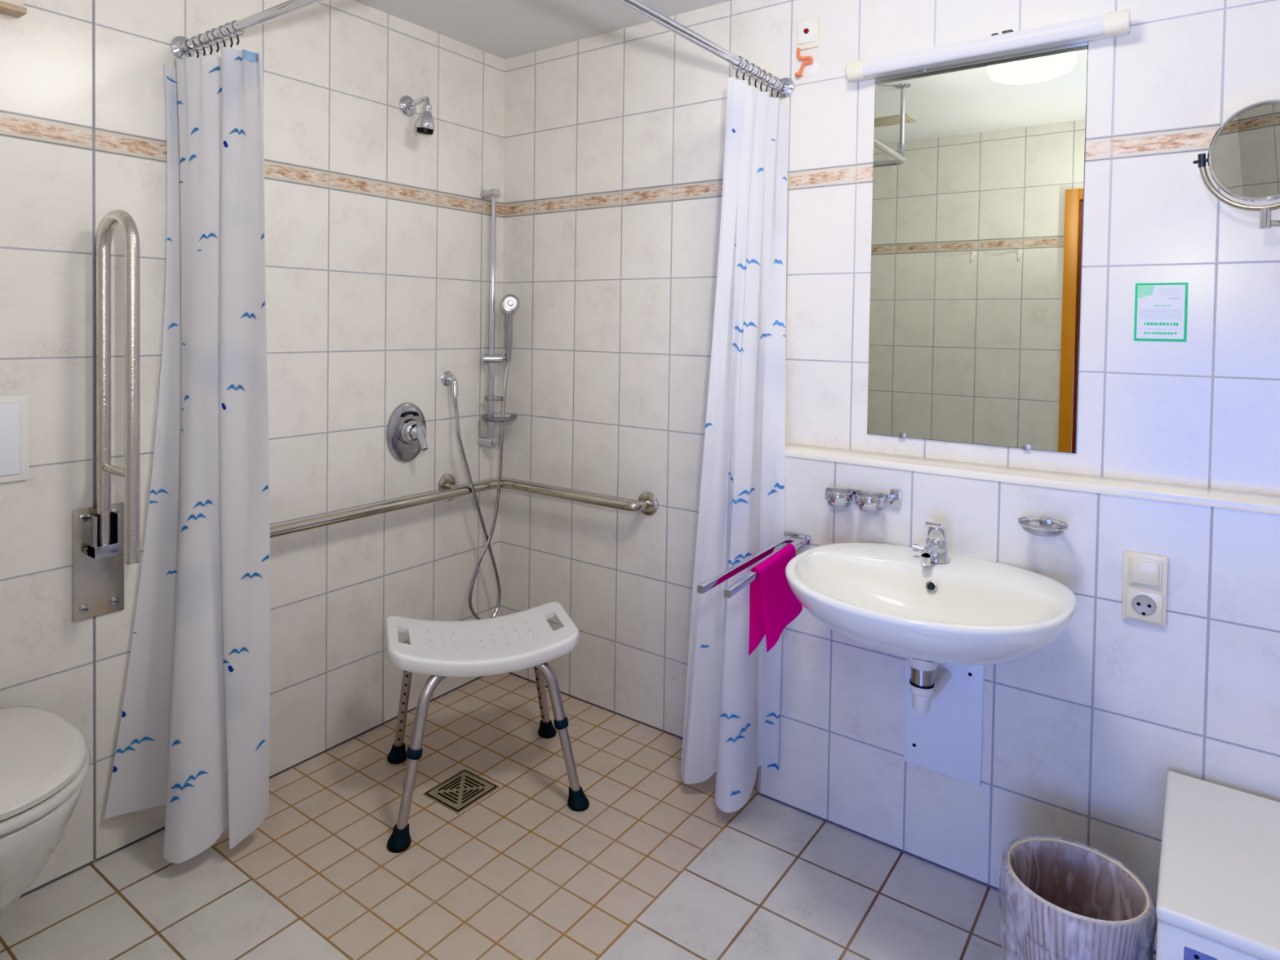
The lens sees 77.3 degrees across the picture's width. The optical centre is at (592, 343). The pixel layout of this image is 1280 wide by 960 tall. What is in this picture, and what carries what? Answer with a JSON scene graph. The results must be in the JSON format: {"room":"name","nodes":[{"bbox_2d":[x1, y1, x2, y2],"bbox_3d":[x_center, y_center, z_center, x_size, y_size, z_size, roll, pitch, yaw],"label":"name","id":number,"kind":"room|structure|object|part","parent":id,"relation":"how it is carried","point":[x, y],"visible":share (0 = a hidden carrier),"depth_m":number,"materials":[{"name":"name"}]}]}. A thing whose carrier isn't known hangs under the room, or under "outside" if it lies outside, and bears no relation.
{"room":"accessible bathroom","nodes":[
{"label":"accessible bathroom","id":0,"kind":"room"},
{"bbox_2d":[0,0,505,898],"bbox_3d":[-1.067,0.104,2.216,0.100,2.350,2.235,2,2,37],"label":"wall","id":1,"kind":"structure","parent":0,"point":[378,228],"depth_m":2.38,"materials":[{"name":"tile"}]},
{"bbox_2d":[0,0,26,17],"bbox_3d":[-1.388,-0.846,1.633,0.050,0.232,0.381,2,2,37],"label":"upper cabinet","id":2,"kind":"object","parent":1,"relation":"attached to","point":[15,8],"visible":1,"depth_m":1.76,"materials":[{"name":"beige wood"}]},
{"bbox_2d":[0,394,29,483],"bbox_3d":[-1.405,0.217,1.685,0.014,0.196,0.370,2,2,37],"label":"flush plate","id":3,"kind":"object","parent":1,"relation":"attached to","point":[14,409],"visible":1,"depth_m":1.80,"materials":[{"name":"white plastic"}]},
{"bbox_2d":[0,706,90,915],"bbox_3d":[-1.226,0.999,1.559,0.494,0.388,0.394,2,2,37],"label":"toilet","id":4,"kind":"object","parent":1,"relation":"attached to","point":[45,759],"visible":1,"depth_m":1.51,"materials":[{"name":"ceramic"}]},
{"bbox_3d":[-1.230,1.027,1.562,0.485,0.332,0.384,2,2,37],"label":"bowl","id":5,"kind":"part","parent":4,"relation":"part of","materials":[{"name":"ceramic"}]},
{"bbox_3d":[-1.210,0.820,1.544,0.447,0.030,0.384,2,2,37],"label":"lid","id":6,"kind":"part","parent":4,"relation":"part of","materials":[{"name":"plastic"}]},
{"bbox_2d":[92,0,96,862],"bbox_3d":[-1.213,0.109,1.944,0.002,2.349,0.006,2,2,37],"label":"trim","id":7,"kind":"structure","parent":1,"relation":"attached to","point":[93,1],"depth_m":1.94,"materials":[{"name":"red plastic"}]},
{"bbox_2d":[72,208,139,622],"bbox_3d":[-1.126,0.179,1.889,0.208,0.986,0.114,2,2,37],"label":"grab rail","id":8,"kind":"object","parent":1,"relation":"attached to","point":[98,531],"visible":1,"depth_m":1.91,"materials":[{"name":"silver metal"}]},
{"bbox_3d":[-1.211,0.534,1.959,0.006,0.270,0.114,2,2,37],"label":"wall plate","id":9,"kind":"part","parent":8,"relation":"part of","materials":[{"name":"silver metal"}]},
{"bbox_2d":[386,402,427,462],"bbox_3d":[-0.587,0.303,2.675,0.116,0.202,0.166,2,2,37],"label":"shower mixer","id":10,"kind":"object","parent":1,"relation":"attached to","point":[406,431],"visible":1,"depth_m":2.67,"materials":[{"name":"silver metal"}]},
{"bbox_3d":[-0.612,0.239,2.695,0.009,0.018,0.068,2,2,37],"label":"diverter knob","id":11,"kind":"part","parent":10,"relation":"part of","materials":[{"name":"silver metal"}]},
{"bbox_3d":[-0.570,0.318,2.659,0.031,0.076,0.071,-1,2,-45],"label":"lever","id":12,"kind":"part","parent":10,"relation":"part of","materials":[{"name":"silver metal"}]},
{"bbox_2d":[399,95,434,134],"bbox_3d":[-0.571,-0.754,2.630,0.150,0.147,0.068,2,2,45],"label":"shower","id":13,"kind":"object","parent":1,"relation":"attached to","point":[425,122],"visible":1,"depth_m":2.59,"materials":[{"name":"silver metal"}]},
{"bbox_3d":[-0.571,-0.789,2.633,0.023,0.045,0.128,-1,2,-44],"label":"arm","id":14,"kind":"part","parent":13,"relation":"part of","materials":[{"name":"silver metal"}]},
{"bbox_2d":[441,370,457,395],"bbox_3d":[-0.496,0.144,2.835,0.057,0.088,0.054,2,2,37],"label":"outlet","id":15,"kind":"object","parent":1,"relation":"attached to","point":[448,379],"visible":1,"depth_m":2.83,"materials":[{"name":"silver metal"}]},
{"bbox_2d":[270,473,657,537],"bbox_3d":[-0.510,0.520,2.620,1.365,0.093,0.529,0,2,-22],"label":"grab bar","id":16,"kind":"object","parent":1,"relation":"attached to","point":[647,503],"visible":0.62,"depth_m":2.65,"materials":[{"name":"silver metal"}]},
{"bbox_3d":[-0.492,0.516,2.837,0.074,0.031,0.018,2,2,37],"label":"bar post","id":17,"kind":"part","parent":16,"relation":"part of","materials":[{"name":"silver metal"}]},
{"bbox_2d":[477,188,517,446],"bbox_3d":[-0.340,-0.091,2.943,0.136,0.952,0.146,0,2,-23],"label":"riser rail","id":18,"kind":"object","parent":1,"relation":"attached to","point":[491,358],"visible":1,"depth_m":2.95,"materials":[{"name":"silver metal"}]},
{"bbox_3d":[-0.370,-0.093,2.954,0.021,0.950,0.021,2,2,37],"label":"rail","id":19,"kind":"part","parent":18,"relation":"part of","materials":[{"name":"silver metal"}]},
{"bbox_3d":[-0.343,0.277,2.947,0.136,0.018,0.136,2,2,37],"label":"soap dish","id":20,"kind":"part","parent":18,"relation":"part of","materials":[{"name":"clear plastic"}]},
{"bbox_2d":[500,293,519,361],"bbox_3d":[-0.303,-0.057,2.933,0.059,0.248,0.065,2,2,37],"label":"shower","id":21,"kind":"object","parent":18,"relation":"hanging from","point":[509,303],"visible":1,"depth_m":2.93,"materials":[{"name":"silver metal"}]},
{"bbox_2d":[453,360,509,619],"bbox_3d":[-0.392,0.542,2.881,0.237,0.952,0.058,0,2,-39],"label":"shower hose","id":22,"kind":"object","parent":21,"relation":"hanging from","point":[488,540],"visible":0.94,"depth_m":2.88,"materials":[{"name":"silver metal"}]},
{"bbox_3d":[-0.307,-0.030,2.946,0.028,0.193,0.040,1,1,-11],"label":"handle","id":23,"kind":"part","parent":21,"relation":"part of","materials":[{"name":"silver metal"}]},
{"bbox_2d":[353,0,731,59],"bbox_3d":[0.160,-1.081,1.259,3.150,0.100,2.435,2,2,37],"label":"ceiling","id":24,"kind":"structure","parent":0,"point":[504,29],"depth_m":2.62,"materials":[{"name":"white paint"}]},
{"bbox_2d":[0,672,1155,959],"bbox_3d":[0.096,1.369,1.280,2.950,0.100,2.335,2,2,37],"label":"floor","id":25,"kind":"structure","parent":0,"point":[652,868],"depth_m":1.95,"materials":[{"name":"tile"}]},
{"bbox_2d":[422,768,499,813],"bbox_3d":[-0.377,1.287,2.296,0.145,0.007,0.163,2,2,37],"label":"floor drain","id":26,"kind":"object","parent":25,"relation":"on","point":[463,789],"visible":1,"depth_m":2.29,"materials":[{"name":"metal"}]},
{"bbox_2d":[384,601,589,853],"bbox_3d":[-0.319,1.047,2.329,0.580,0.480,0.476,0,2,-20],"label":"stool","id":27,"kind":"object","parent":25,"relation":"on","point":[524,639],"visible":1,"depth_m":2.23,"materials":[{"name":"white plastic"}]},
{"bbox_3d":[-0.403,0.972,2.169,0.037,0.195,0.250,2,2,31],"label":"leg","id":28,"kind":"part","parent":27,"relation":"part of","materials":[{"name":"metal"}]},
{"bbox_3d":[-0.322,0.851,2.305,0.530,0.087,0.315,0,1,-16],"label":"seat","id":29,"kind":"part","parent":27,"relation":"part of","materials":[{"name":"white plastic"}]},
{"bbox_3d":[-0.184,0.969,2.261,0.234,0.192,0.036,1,1,17],"label":"leg","id":30,"kind":"part","parent":27,"relation":"part of","materials":[{"name":"metal"}]},
{"bbox_2d":[1005,837,1150,959],"bbox_3d":[0.923,1.173,1.532,0.237,0.303,0.237,2,2,37],"label":"waste bin","id":31,"kind":"object","parent":25,"relation":"on","point":[1055,864],"visible":0.92,"depth_m":1.55,"materials":[{"name":"beige marbled plastic"}]},
{"bbox_2d":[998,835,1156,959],"bbox_3d":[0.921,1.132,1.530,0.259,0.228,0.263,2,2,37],"label":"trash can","id":32,"kind":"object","parent":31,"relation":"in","point":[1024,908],"visible":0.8,"depth_m":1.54,"materials":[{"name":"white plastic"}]},
{"bbox_2d":[1155,771,1279,959],"bbox_3d":[1.253,1.123,1.353,0.478,0.420,0.510,2,2,37],"label":"cabinet","id":33,"kind":"object","parent":25,"relation":"on","point":[1218,897],"visible":1,"depth_m":1.37,"materials":[{"name":"plastic"}]},
{"bbox_2d":[498,0,1279,768],"bbox_3d":[0.853,0.131,2.216,3.150,2.350,0.100,2,2,37],"label":"wall","id":34,"kind":"structure","parent":0,"point":[615,140],"depth_m":2.37,"materials":[{"name":"tile"}]},
{"bbox_2d":[169,0,795,98],"bbox_3d":[-0.247,-0.894,2.198,1.171,0.330,1.243,2,2,37],"label":"rail","id":35,"kind":"object","parent":34,"relation":"attached to","point":[289,6],"visible":0.85,"depth_m":1.92,"materials":[{"name":"silver metal"}]},
{"bbox_2d":[182,39,195,57],"bbox_3d":[-1.041,-0.757,2.064,0.005,0.059,0.037,2,2,37],"label":"curtain ring","id":36,"kind":"object","parent":35,"relation":"hanging from","point":[185,50],"visible":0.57,"depth_m":2.06,"materials":[{"name":"silver metal"}]},
{"bbox_2d":[189,35,204,57],"bbox_3d":[-1.011,-0.755,2.041,0.005,0.059,0.037,2,2,44],"label":"curtain ring","id":37,"kind":"object","parent":35,"relation":"hanging from","point":[190,39],"visible":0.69,"depth_m":2.04,"materials":[{"name":"grey plastic"}]},
{"bbox_2d":[195,33,211,55],"bbox_3d":[-0.984,-0.754,2.021,0.037,0.059,0.005,0,2,-41],"label":"curtain ring","id":38,"kind":"object","parent":35,"relation":"hanging from","point":[199,34],"visible":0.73,"depth_m":2.02,"materials":[{"name":"grey plastic"}]},
{"bbox_2d":[203,30,217,54],"bbox_3d":[-0.956,-0.752,1.999,0.005,0.059,0.037,2,2,32],"label":"curtain ring","id":39,"kind":"object","parent":35,"relation":"hanging from","point":[207,31],"visible":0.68,"depth_m":2.00,"materials":[{"name":"grey plastic"}]},
{"bbox_2d":[104,45,270,863],"bbox_3d":[-0.962,0.259,1.981,0.417,1.969,0.199,1,1,17],"label":"shower curtain","id":40,"kind":"object","parent":39,"relation":"hanging from","point":[193,738],"visible":1,"depth_m":1.98,"materials":[{"name":"white fabric"}]},
{"bbox_2d":[208,27,224,52],"bbox_3d":[-0.930,-0.751,1.980,0.037,0.059,0.005,0,2,-38],"label":"curtain ring","id":41,"kind":"object","parent":35,"relation":"hanging from","point":[214,28],"visible":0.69,"depth_m":1.98,"materials":[{"name":"grey plastic"}]},
{"bbox_2d":[216,25,230,47],"bbox_3d":[-0.905,-0.750,1.960,0.005,0.059,0.037,2,2,36],"label":"curtain ring","id":42,"kind":"object","parent":35,"relation":"hanging from","point":[220,26],"visible":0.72,"depth_m":1.96,"materials":[{"name":"grey plastic"}]},
{"bbox_2d":[223,22,238,47],"bbox_3d":[-0.878,-0.749,1.939,0.005,0.059,0.037,2,2,42],"label":"curtain ring","id":43,"kind":"object","parent":35,"relation":"hanging from","point":[226,24],"visible":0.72,"depth_m":1.94,"materials":[{"name":"grey plastic"}]},
{"bbox_2d":[229,20,244,44],"bbox_3d":[-0.855,-0.748,1.922,0.037,0.059,0.005,0,2,-37],"label":"curtain ring","id":44,"kind":"object","parent":35,"relation":"hanging from","point":[232,21],"visible":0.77,"depth_m":1.92,"materials":[{"name":"grey plastic"}]},
{"bbox_2d":[731,55,744,78],"bbox_3d":[0.386,-0.734,2.120,0.037,0.059,0.005,2,2,37],"label":"curtain ring","id":45,"kind":"object","parent":35,"relation":"hanging from","point":[741,57],"visible":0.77,"depth_m":2.12,"materials":[{"name":"grey metal"}]},
{"bbox_2d":[739,59,749,79],"bbox_3d":[0.409,-0.734,2.151,0.005,0.059,0.037,0,2,-36],"label":"curtain ring","id":46,"kind":"object","parent":35,"relation":"hanging from","point":[747,60],"visible":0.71,"depth_m":2.15,"materials":[{"name":"grey metal"}]},
{"bbox_2d":[744,62,756,84],"bbox_3d":[0.431,-0.735,2.179,0.037,0.059,0.005,2,2,40],"label":"curtain ring","id":47,"kind":"object","parent":35,"relation":"hanging from","point":[749,76],"visible":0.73,"depth_m":2.18,"materials":[{"name":"grey metal"}]},
{"bbox_2d":[751,66,761,88],"bbox_3d":[0.453,-0.736,2.208,0.005,0.059,0.037,0,2,-38],"label":"curtain ring","id":48,"kind":"object","parent":35,"relation":"hanging from","point":[758,77],"visible":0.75,"depth_m":2.21,"materials":[{"name":"grey metal"}]},
{"bbox_2d":[680,76,787,813],"bbox_3d":[0.439,0.277,2.226,0.300,1.966,0.202,0,1,-15],"label":"shower curtain","id":49,"kind":"object","parent":48,"relation":"hanging from","point":[731,727],"visible":0.99,"depth_m":2.20,"materials":[{"name":"white fabric"}]},
{"bbox_2d":[756,69,767,90],"bbox_3d":[0.474,-0.737,2.236,0.005,0.059,0.037,0,2,-39],"label":"curtain ring","id":50,"kind":"object","parent":35,"relation":"hanging from","point":[761,89],"visible":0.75,"depth_m":2.23,"materials":[{"name":"grey metal"}]},
{"bbox_2d":[762,72,773,92],"bbox_3d":[0.497,-0.737,2.265,0.037,0.059,0.005,2,2,40],"label":"curtain ring","id":51,"kind":"object","parent":35,"relation":"hanging from","point":[770,83],"visible":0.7,"depth_m":2.26,"materials":[{"name":"grey plastic"}]},
{"bbox_2d":[766,75,779,96],"bbox_3d":[0.519,-0.738,2.293,0.037,0.059,0.005,2,2,26],"label":"curtain ring","id":52,"kind":"object","parent":35,"relation":"hanging from","point":[772,88],"visible":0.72,"depth_m":2.29,"materials":[{"name":"grey metal"}]},
{"bbox_2d":[773,79,783,97],"bbox_3d":[0.541,-0.739,2.323,0.005,0.059,0.037,0,2,-39],"label":"curtain ring","id":53,"kind":"object","parent":35,"relation":"hanging from","point":[781,80],"visible":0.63,"depth_m":2.32,"materials":[{"name":"grey plastic"}]},
{"bbox_2d":[796,17,819,50],"bbox_3d":[0.620,-0.894,2.303,0.066,0.084,0.022,2,2,37],"label":"switch","id":54,"kind":"object","parent":34,"relation":"attached to","point":[807,30],"visible":1,"depth_m":2.30,"materials":[{"name":"beige plastic"}]},
{"bbox_2d":[795,48,813,77],"bbox_3d":[0.613,-0.813,2.306,0.055,0.085,0.020,2,2,37],"label":"pull cord","id":55,"kind":"object","parent":54,"relation":"hanging from","point":[799,73],"visible":1,"depth_m":2.31,"materials":[{"name":"orange plastic"}]},
{"bbox_2d":[800,57,818,77],"bbox_3d":[0.626,-0.798,2.309,0.056,0.056,0.007,2,2,37],"label":"holder","id":56,"kind":"object","parent":34,"relation":"attached to","point":[809,70],"visible":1,"depth_m":2.30,"materials":[{"name":"white plastic"}]},
{"bbox_2d":[866,41,1088,453],"bbox_3d":[0.968,-0.235,2.053,0.500,0.992,0.010,2,2,37],"label":"wall mirror","id":57,"kind":"object","parent":34,"relation":"attached to","point":[979,170],"visible":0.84,"depth_m":2.04,"materials":[{"name":"silver glass"}]},
{"bbox_2d":[844,8,1130,82],"bbox_3d":[0.965,-0.738,2.008,0.645,0.051,0.076,2,2,37],"label":"light","id":58,"kind":"object","parent":34,"relation":"attached to","point":[1117,23],"visible":1,"depth_m":1.96,"materials":[{"name":"white plastic"}]},
{"bbox_2d":[991,29,1013,35],"bbox_3d":[1.022,-0.763,1.989,0.048,0.022,0.026,2,2,37],"label":"clip","id":59,"kind":"object","parent":58,"relation":"on","point":[1009,30],"visible":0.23,"depth_m":1.98,"materials":[{"name":"grey plastic"}]},
{"bbox_2d":[785,442,1279,515],"bbox_3d":[1.239,0.328,1.778,1.795,0.019,0.130,2,2,37],"label":"ledge","id":60,"kind":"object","parent":34,"relation":"attached to","point":[1224,499],"depth_m":1.86,"materials":[{"name":"tile"}]},
{"bbox_2d":[1133,282,1188,342],"bbox_3d":[1.291,-0.071,1.813,0.098,0.133,0.003,2,2,37],"label":"sign","id":61,"kind":"object","parent":34,"relation":"attached to","point":[1161,308],"visible":1,"depth_m":1.81,"materials":[{"name":"white paper"}]},
{"bbox_2d":[1192,98,1279,229],"bbox_3d":[1.316,-0.314,1.571,0.214,0.267,0.352,2,2,37],"label":"magnifying mirror","id":62,"kind":"object","parent":34,"relation":"attached to","point":[1243,158],"visible":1,"depth_m":1.49,"materials":[{"name":"silver metal"}]},
{"bbox_3d":[1.248,-0.231,1.480,0.017,0.038,0.017,2,2,37],"label":"post","id":63,"kind":"part","parent":62,"relation":"part of","materials":[{"name":"silver metal"}]},
{"bbox_3d":[1.386,-0.205,1.550,0.308,0.054,0.092,0,2,-43],"label":"wall arm","id":64,"kind":"part","parent":62,"relation":"part of","materials":[{"name":"silver metal"}]},
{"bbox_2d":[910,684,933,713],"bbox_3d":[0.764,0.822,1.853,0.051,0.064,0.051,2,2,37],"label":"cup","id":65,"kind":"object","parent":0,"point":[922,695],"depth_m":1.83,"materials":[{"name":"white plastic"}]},
{"bbox_2d":[758,456,1279,954],"bbox_3d":[1.234,0.830,1.791,1.792,0.985,0.126,2,2,37],"label":"half wall","id":66,"kind":"structure","parent":0,"point":[1082,734],"depth_m":1.84,"materials":[{"name":"tile"}]},
{"bbox_2d":[697,530,810,598],"bbox_3d":[0.420,0.543,1.992,0.076,0.028,0.543,2,2,34],"label":"towel rail","id":67,"kind":"object","parent":66,"relation":"attached to","point":[797,540],"visible":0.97,"depth_m":1.92,"materials":[{"name":"silver metal"}]},
{"bbox_3d":[0.389,0.545,1.988,0.015,0.024,0.502,2,2,36],"label":"rail arm","id":68,"kind":"part","parent":67,"relation":"part of","materials":[{"name":"silver metal"}]},
{"bbox_3d":[0.431,0.547,1.965,0.015,0.022,0.490,2,2,33],"label":"rail arm","id":69,"kind":"part","parent":67,"relation":"part of","materials":[{"name":"silver metal"}]},
{"bbox_2d":[748,543,802,655],"bbox_3d":[0.465,0.641,2.008,0.049,0.218,0.272,2,2,33],"label":"towel","id":70,"kind":"object","parent":67,"relation":"hanging from","point":[773,605],"visible":0.91,"depth_m":1.97,"materials":[{"name":"pink fabric"}]},
{"bbox_2d":[824,488,901,507],"bbox_3d":[0.694,0.396,2.065,0.180,0.044,0.088,2,2,37],"label":"holder","id":71,"kind":"object","parent":66,"relation":"attached to","point":[869,499],"visible":1,"depth_m":2.05,"materials":[{"name":"silver metal"}]},
{"bbox_2d":[826,487,852,507],"bbox_3d":[0.645,0.405,2.091,0.066,0.042,0.066,2,2,37],"label":"tumbler","id":72,"kind":"object","parent":71,"relation":"in","point":[828,489],"visible":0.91,"depth_m":2.09,"materials":[{"name":"clear glass"}]},
{"bbox_2d":[856,491,884,512],"bbox_3d":[0.711,0.407,2.042,0.066,0.042,0.066,2,2,37],"label":"tumbler","id":73,"kind":"object","parent":71,"relation":"in","point":[861,508],"visible":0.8,"depth_m":2.04,"materials":[{"name":"clear glass"}]},
{"bbox_2d":[785,542,1076,666],"bbox_3d":[0.721,0.596,1.764,0.585,0.146,0.538,2,2,37],"label":"washbasin","id":74,"kind":"object","parent":66,"relation":"attached to","point":[963,611],"visible":1,"depth_m":1.76,"materials":[{"name":"white ceramic"}]},
{"bbox_2d":[906,657,951,713],"bbox_3d":[0.807,0.751,1.907,0.068,0.205,0.208,2,2,37],"label":"trap","id":75,"kind":"object","parent":74,"relation":"attached to","point":[924,688],"visible":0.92,"depth_m":1.83,"materials":[{"name":"white plastic"}]},
{"bbox_2d":[912,521,948,566],"bbox_3d":[0.814,0.474,1.902,0.079,0.096,0.092,1,1,5],"label":"tap","id":76,"kind":"object","parent":74,"relation":"on","point":[935,550],"visible":1,"depth_m":1.90,"materials":[{"name":"silver metal"}]},
{"bbox_3d":[0.796,0.498,1.937,0.033,0.018,0.017,2,2,29],"label":"knob","id":77,"kind":"part","parent":76,"relation":"part of","materials":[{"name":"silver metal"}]},
{"bbox_3d":[0.805,0.496,1.891,0.037,0.047,0.081,2,2,37],"label":"spout","id":78,"kind":"part","parent":76,"relation":"part of","materials":[{"name":"silver metal"}]},
{"bbox_3d":[0.825,0.448,1.914,0.043,0.044,0.052,2,2,37],"label":"lever","id":79,"kind":"part","parent":76,"relation":"part of","materials":[{"name":"silver metal"}]},
{"bbox_2d":[903,657,984,786],"bbox_3d":[0.872,0.914,1.986,0.181,0.315,0.008,2,2,37],"label":"panel","id":80,"kind":"object","parent":66,"relation":"attached to","point":[947,739],"visible":0.78,"depth_m":1.97,"materials":[{"name":"white plastic"}]},
{"bbox_2d":[1017,516,1068,537],"bbox_3d":[1.016,0.417,1.801,0.100,0.028,0.100,1,1,-7],"label":"soap dish","id":81,"kind":"object","parent":66,"relation":"attached to","point":[1045,529],"visible":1,"depth_m":1.79,"materials":[{"name":"silver metal"}]},
{"bbox_2d":[1121,551,1168,626],"bbox_3d":[1.195,0.531,1.727,0.080,0.150,0.017,2,2,37],"label":"light switch","id":82,"kind":"object","parent":66,"relation":"attached to","point":[1144,576],"visible":1,"depth_m":1.72,"materials":[{"name":"white plastic"}]},
{"bbox_2d":[1125,588,1162,623],"bbox_3d":[1.194,0.568,1.727,0.064,0.062,0.004,2,2,37],"label":"socket","id":83,"kind":"object","parent":82,"relation":"attached to","point":[1142,605],"depth_m":1.72,"materials":[{"name":"white plastic"}]}
]}

